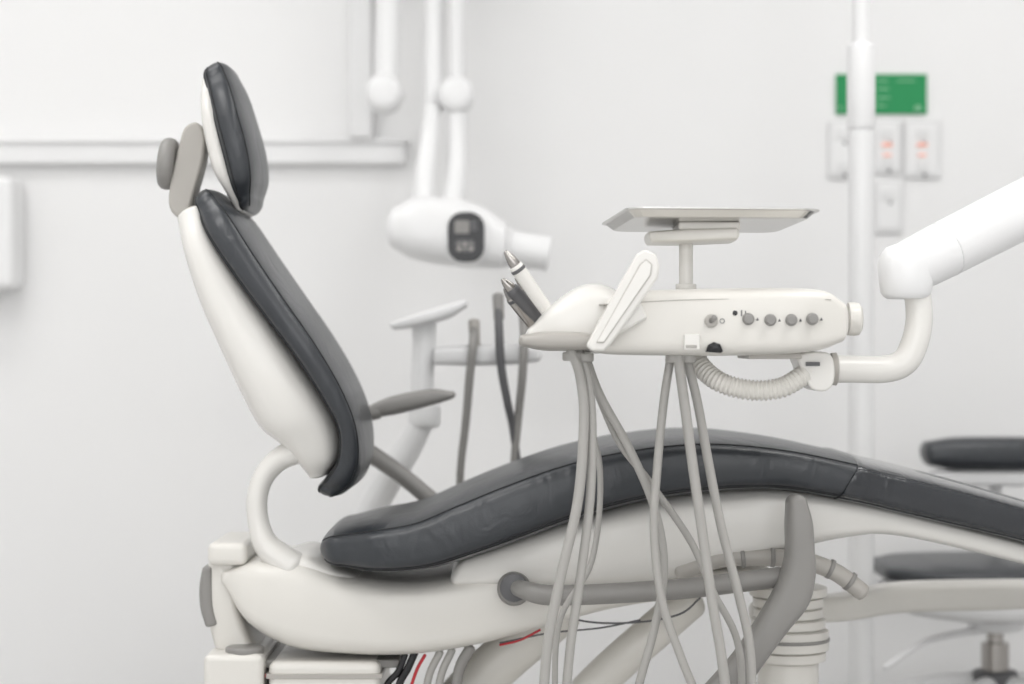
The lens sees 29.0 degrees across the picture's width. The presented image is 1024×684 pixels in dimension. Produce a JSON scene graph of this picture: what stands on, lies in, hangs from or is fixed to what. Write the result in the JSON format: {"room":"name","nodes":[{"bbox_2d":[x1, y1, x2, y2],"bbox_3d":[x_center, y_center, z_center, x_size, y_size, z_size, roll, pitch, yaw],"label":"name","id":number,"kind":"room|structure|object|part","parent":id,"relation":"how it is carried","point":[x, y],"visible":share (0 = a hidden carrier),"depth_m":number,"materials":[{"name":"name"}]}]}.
{"room":"dental clinic","nodes":[
{"label":"dental clinic","id":0,"kind":"room"},
{"bbox_2d":[0,0,1023,683],"bbox_3d":[0.100,-0.495,4.950,5.800,2.750,0.100,0,0,0],"label":"wall","id":1,"kind":"structure","parent":0,"point":[130,443],"depth_m":4.90,"materials":[{"name":"white paint"}]},
{"bbox_2d":[0,176,23,292],"bbox_3d":[-1.319,-0.260,4.835,0.232,0.281,0.129,0,0,0],"label":"paper towel dispenser","id":2,"kind":"object","parent":1,"relation":"attached to","point":[11,189],"visible":1,"depth_m":4.78,"materials":[{"name":"white plastic"}]},
{"bbox_2d":[0,138,408,164],"bbox_3d":[-1.076,-0.469,4.877,1.642,0.063,0.044,0,0,0],"label":"wall rail","id":3,"kind":"object","parent":1,"relation":"attached to","point":[13,151],"visible":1,"depth_m":4.87,"materials":[{"name":"white plastic"}]},
{"bbox_2d":[349,0,550,270],"bbox_3d":[-0.160,-0.632,4.649,0.374,0.946,0.613,0,0,-17],"label":"dental x-ray machine","id":4,"kind":"object","parent":1,"relation":"attached to","point":[447,230],"visible":0.98,"depth_m":4.61,"materials":[{"name":"white plastic"}]},
{"bbox_3d":[-0.296,-0.802,4.711,0.066,0.491,0.081,0,0,0],"label":"arm","id":5,"kind":"part","parent":4,"relation":"part of","materials":[{"name":"white ceramic"}]},
{"bbox_3d":[-0.182,-0.787,4.691,0.057,0.506,0.069,0,0,0],"label":"arm","id":6,"kind":"part","parent":4,"relation":"part of","materials":[{"name":"white ceramic"}]},
{"bbox_3d":[-0.101,-0.231,4.363,0.081,0.110,0.010,0,0,0],"label":"control panel","id":7,"kind":"part","parent":4,"relation":"part of","materials":[{"name":"black plastic"}]},
{"bbox_2d":[828,120,847,177],"bbox_3d":[0.818,-0.477,4.891,0.074,0.143,0.016,0,0,0],"label":"power outlet","id":8,"kind":"object","parent":1,"relation":"attached to","point":[837,129],"visible":0.78,"depth_m":4.89,"materials":[{"name":"white plastic"}]},
{"bbox_3d":[0.817,-0.476,4.889,0.054,0.123,0.004,0,0,0],"label":"frame","id":9,"kind":"part","parent":8,"relation":"part of","materials":[{"name":"white plastic"}]},
{"bbox_2d":[836,74,926,113],"bbox_3d":[0.913,-0.613,4.895,0.225,0.099,0.008,0,0,0],"label":"safety sign","id":10,"kind":"object","parent":1,"relation":"attached to","point":[894,93],"visible":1,"depth_m":4.89,"materials":[{"name":"green plastic"}]},
{"bbox_2d":[897,80,914,81],"bbox_3d":[0.973,-0.645,4.892,0.044,0.004,0.002,0,0,0],"label":"print","id":11,"kind":"object","parent":10,"relation":"attached to","point":[897,80],"depth_m":4.89,"materials":[{"name":"green"}]},
{"bbox_2d":[874,120,901,173],"bbox_3d":[0.927,-0.482,4.890,0.072,0.133,0.018,0,0,0],"label":"power outlet","id":12,"kind":"object","parent":1,"relation":"attached to","point":[887,133],"visible":0.99,"depth_m":4.89,"materials":[{"name":"white plastic"}]},
{"bbox_3d":[0.927,-0.481,4.889,0.052,0.114,0.004,0,0,0],"label":"frame","id":13,"kind":"part","parent":12,"relation":"part of","materials":[{"name":"white plastic"}]},
{"bbox_2d":[874,180,902,232],"bbox_3d":[0.930,-0.335,4.891,0.072,0.131,0.016,0,0,0],"label":"power outlet","id":14,"kind":"object","parent":1,"relation":"attached to","point":[888,194],"visible":0.95,"depth_m":4.89,"materials":[{"name":"white plastic"}]},
{"bbox_3d":[0.929,-0.334,4.889,0.052,0.111,0.004,0,0,0],"label":"frame","id":15,"kind":"part","parent":14,"relation":"part of","materials":[{"name":"white plastic"}]},
{"bbox_2d":[904,120,940,177],"bbox_3d":[1.014,-0.477,4.890,0.091,0.143,0.018,0,0,0],"label":"power outlet","id":16,"kind":"object","parent":1,"relation":"attached to","point":[922,138],"visible":1,"depth_m":4.89,"materials":[{"name":"white plastic"}]},
{"bbox_3d":[1.013,-0.476,4.889,0.072,0.123,0.004,0,0,0],"label":"frame","id":17,"kind":"part","parent":16,"relation":"part of","materials":[{"name":"white plastic"}]},
{"bbox_3d":[0.100,0.930,1.900,5.800,0.100,6.200,0,0,0],"label":"floor","id":18,"kind":"structure","parent":0,"visible":0},
{"bbox_2d":[156,62,586,683],"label":"dental chair","id":19,"kind":"object","parent":18,"relation":"on","point":[372,596],"depth_m":3.44,"materials":[{"name":"plastic"}]},
{"bbox_3d":[-0.618,-0.320,3.560,0.037,0.094,0.094,0,0,0],"label":"headrest lock knob","id":20,"kind":"part","parent":19,"relation":"part of","materials":[{"name":"grey plastic"}]},
{"bbox_2d":[204,62,268,214],"bbox_3d":[-0.501,-0.367,3.600,0.102,0.268,0.283,0,0,0],"label":"cushion","id":21,"kind":"object","parent":19,"relation":"on","point":[233,141],"depth_m":3.48,"materials":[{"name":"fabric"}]},
{"bbox_3d":[-0.399,0.295,3.490,0.138,0.248,0.084,0,0,0],"label":"backrest support arm","id":22,"kind":"part","parent":19,"relation":"part of"},
{"bbox_2d":[196,189,373,495],"bbox_3d":[-0.408,0.002,3.600,0.301,0.546,0.453,0,0,0],"label":"backrest cushion","id":23,"kind":"object","parent":19,"relation":"on","point":[295,379],"depth_m":3.42,"materials":[{"name":"fabric"}]},
{"bbox_2d":[355,292,541,513],"bbox_3d":[-0.154,0.389,4.050,0.431,0.980,0.200,0,0,0],"label":"instrument","id":24,"kind":"object","parent":18,"relation":"on","point":[380,492],"visible":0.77,"depth_m":4.00,"materials":[{"name":"white plastic"}]},
{"bbox_3d":[-0.248,0.400,4.050,0.185,0.537,0.060,0,0,0],"label":"arm","id":25,"kind":"part","parent":24,"relation":"part of","materials":[{"name":"white plastic"}]},
{"bbox_3d":[-0.181,0.049,4.050,0.054,0.210,0.052,0,0,0],"label":"pad stem","id":26,"kind":"part","parent":24,"relation":"part of","materials":[{"name":"white plastic"}]},
{"bbox_2d":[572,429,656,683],"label":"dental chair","id":27,"kind":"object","parent":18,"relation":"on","point":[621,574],"depth_m":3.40,"materials":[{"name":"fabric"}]},
{"bbox_3d":[-0.060,0.640,3.600,0.366,0.382,0.090,0,0,0],"label":"lift arm","id":28,"kind":"part","parent":27,"relation":"part of","materials":[{"name":"beige plastic"}]},
{"bbox_2d":[497,572,528,605],"bbox_3d":[0.004,0.424,3.410,0.058,0.058,0.040,0,0,0],"label":"socket","id":29,"kind":"object","parent":27,"relation":"attached to","point":[506,581],"depth_m":3.38,"materials":[{"name":"grey plastic"}]},
{"bbox_2d":[320,428,856,571],"bbox_3d":[0.444,0.292,3.600,1.558,0.264,0.511,0,0,0],"label":"seat cushion","id":30,"kind":"object","parent":27,"relation":"on","point":[514,516],"depth_m":3.40,"materials":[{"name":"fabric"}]},
{"bbox_3d":[0.168,0.631,3.600,0.367,0.384,0.070,0,0,0],"label":"lift arm","id":31,"kind":"part","parent":27,"relation":"part of","materials":[{"name":"beige plastic"}]},
{"bbox_2d":[501,177,1023,683],"bbox_3d":[0.736,0.183,3.356,1.554,1.395,0.385,0,0,-15],"label":"dental delivery unit","id":32,"kind":"object","parent":18,"relation":"on","point":[685,324],"visible":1,"depth_m":3.15,"materials":[{"name":"beige plastic"}]},
{"bbox_3d":[0.018,-0.048,3.258,0.061,0.064,0.020,0,0,-32],"label":"handpiece motor","id":33,"kind":"part","parent":32,"relation":"part of","materials":[{"name":"silver metal"}]},
{"bbox_3d":[0.172,-0.030,3.100,0.076,0.067,0.040,0,0,0],"label":"handle arm","id":34,"kind":"part","parent":32,"relation":"part of"},
{"bbox_3d":[0.172,-0.064,3.070,0.112,0.156,0.030,0,0,0],"label":"handle plate","id":35,"kind":"part","parent":32,"relation":"part of","materials":[{"name":"white plastic"}]},
{"bbox_2d":[644,222,739,288],"bbox_3d":[0.294,-0.138,3.250,0.148,0.112,0.142,0,0,0],"label":"holder","id":36,"kind":"object","parent":32,"relation":"on","point":[684,235],"depth_m":3.19,"materials":[{"name":"beige plastic"}]},
{"bbox_3d":[0.281,0.000,3.103,0.025,0.025,0.014,0,0,0],"label":"latch plate","id":37,"kind":"part","parent":32,"relation":"part of","materials":[{"name":"white plastic"}]},
{"bbox_2d":[602,207,819,232],"bbox_3d":[0.322,-0.199,3.251,0.318,0.026,0.260,0,0,-7],"label":"tray","id":38,"kind":"object","parent":32,"relation":"on","point":[634,219],"depth_m":3.17,"materials":[{"name":"silver metal"}]},
{"bbox_2d":[706,342,722,352],"bbox_3d":[0.317,0.009,3.104,0.027,0.017,0.012,0,0,0],"label":"socket","id":39,"kind":"object","parent":32,"relation":"attached to","point":[711,347],"depth_m":3.10,"materials":[{"name":"black plastic"}]},
{"bbox_3d":[0.370,-0.036,3.094,0.019,0.019,0.016,0,0,0],"label":"adjust knob","id":40,"kind":"part","parent":32,"relation":"part of","materials":[{"name":"grey plastic"}]},
{"bbox_3d":[0.418,0.022,3.225,0.086,0.010,0.150,0,0,0],"label":"clamp plate","id":41,"kind":"part","parent":32,"relation":"part of","materials":[{"name":"beige plastic"}]},
{"bbox_3d":[0.404,-0.035,3.094,0.019,0.019,0.016,0,0,0],"label":"adjust knob","id":42,"kind":"part","parent":32,"relation":"part of","materials":[{"name":"grey plastic"}]},
{"bbox_3d":[0.437,-0.035,3.094,0.019,0.019,0.016,0,0,0],"label":"adjust knob","id":43,"kind":"part","parent":32,"relation":"part of","materials":[{"name":"grey plastic"}]},
{"bbox_3d":[0.470,-0.036,3.094,0.019,0.019,0.016,0,0,0],"label":"adjust knob","id":44,"kind":"part","parent":32,"relation":"part of","materials":[{"name":"grey plastic"}]},
{"bbox_3d":[0.562,-0.038,3.240,0.024,0.056,0.056,0,0,0],"label":"knob","id":45,"kind":"part","parent":32,"relation":"part of","materials":[{"name":"beige plastic"}]},
{"bbox_3d":[0.986,-0.286,3.398,0.810,0.415,0.104,0,0,-24],"label":"spring arm","id":46,"kind":"part","parent":32,"relation":"part of","materials":[{"name":"white plastic"}]},
{"bbox_2d":[847,0,874,683],"bbox_3d":[0.744,-0.494,4.220,0.200,2.747,0.200,0,0,0],"label":"light pole","id":47,"kind":"object","parent":18,"relation":"on","point":[861,53],"visible":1,"depth_m":4.20,"materials":[{"name":"white metal"}]},
{"bbox_2d":[874,436,1023,683],"bbox_3d":[1.060,0.549,4.375,0.618,0.663,0.591,0,0,0],"label":"stool","id":48,"kind":"object","parent":18,"relation":"on","point":[994,463],"visible":0.63,"depth_m":4.33,"materials":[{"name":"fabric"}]},
{"bbox_3d":[0.928,0.659,4.272,0.318,0.077,0.022,0,0,-29],"label":"lever","id":49,"kind":"part","parent":48,"relation":"part of","materials":[{"name":"white ceramic"}]},
{"bbox_3d":[0.930,0.768,4.392,0.304,0.084,0.048,0,0,18],"label":"leg","id":50,"kind":"part","parent":48,"relation":"part of","materials":[{"name":"white plastic"}]},
{"bbox_3d":[1.059,0.499,4.350,0.523,0.053,0.440,0,0,0],"label":"stool seat","id":51,"kind":"part","parent":48,"relation":"part of","materials":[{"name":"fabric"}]},
{"bbox_3d":[1.110,0.256,4.550,0.336,0.078,0.111,0,0,0],"label":"stool backrest","id":52,"kind":"part","parent":48,"relation":"part of","materials":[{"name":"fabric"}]},
{"bbox_3d":[0.987,0.768,4.234,0.048,0.084,0.304,0,0,32],"label":"leg","id":53,"kind":"part","parent":48,"relation":"part of","materials":[{"name":"white ceramic"}]},
{"bbox_3d":[1.109,0.462,4.543,0.034,0.319,0.212,0,0,14],"label":"backrest stem","id":54,"kind":"part","parent":48,"relation":"part of","materials":[{"name":"grey metal"}]},
{"bbox_3d":[1.143,0.768,4.239,0.048,0.084,0.304,0,0,-36],"label":"leg","id":55,"kind":"part","parent":48,"relation":"part of","materials":[{"name":"white plastic"}]},
{"bbox_3d":[1.189,0.768,4.401,0.304,0.084,0.048,0,0,-22],"label":"leg","id":56,"kind":"part","parent":48,"relation":"part of","materials":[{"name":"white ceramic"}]}
]}

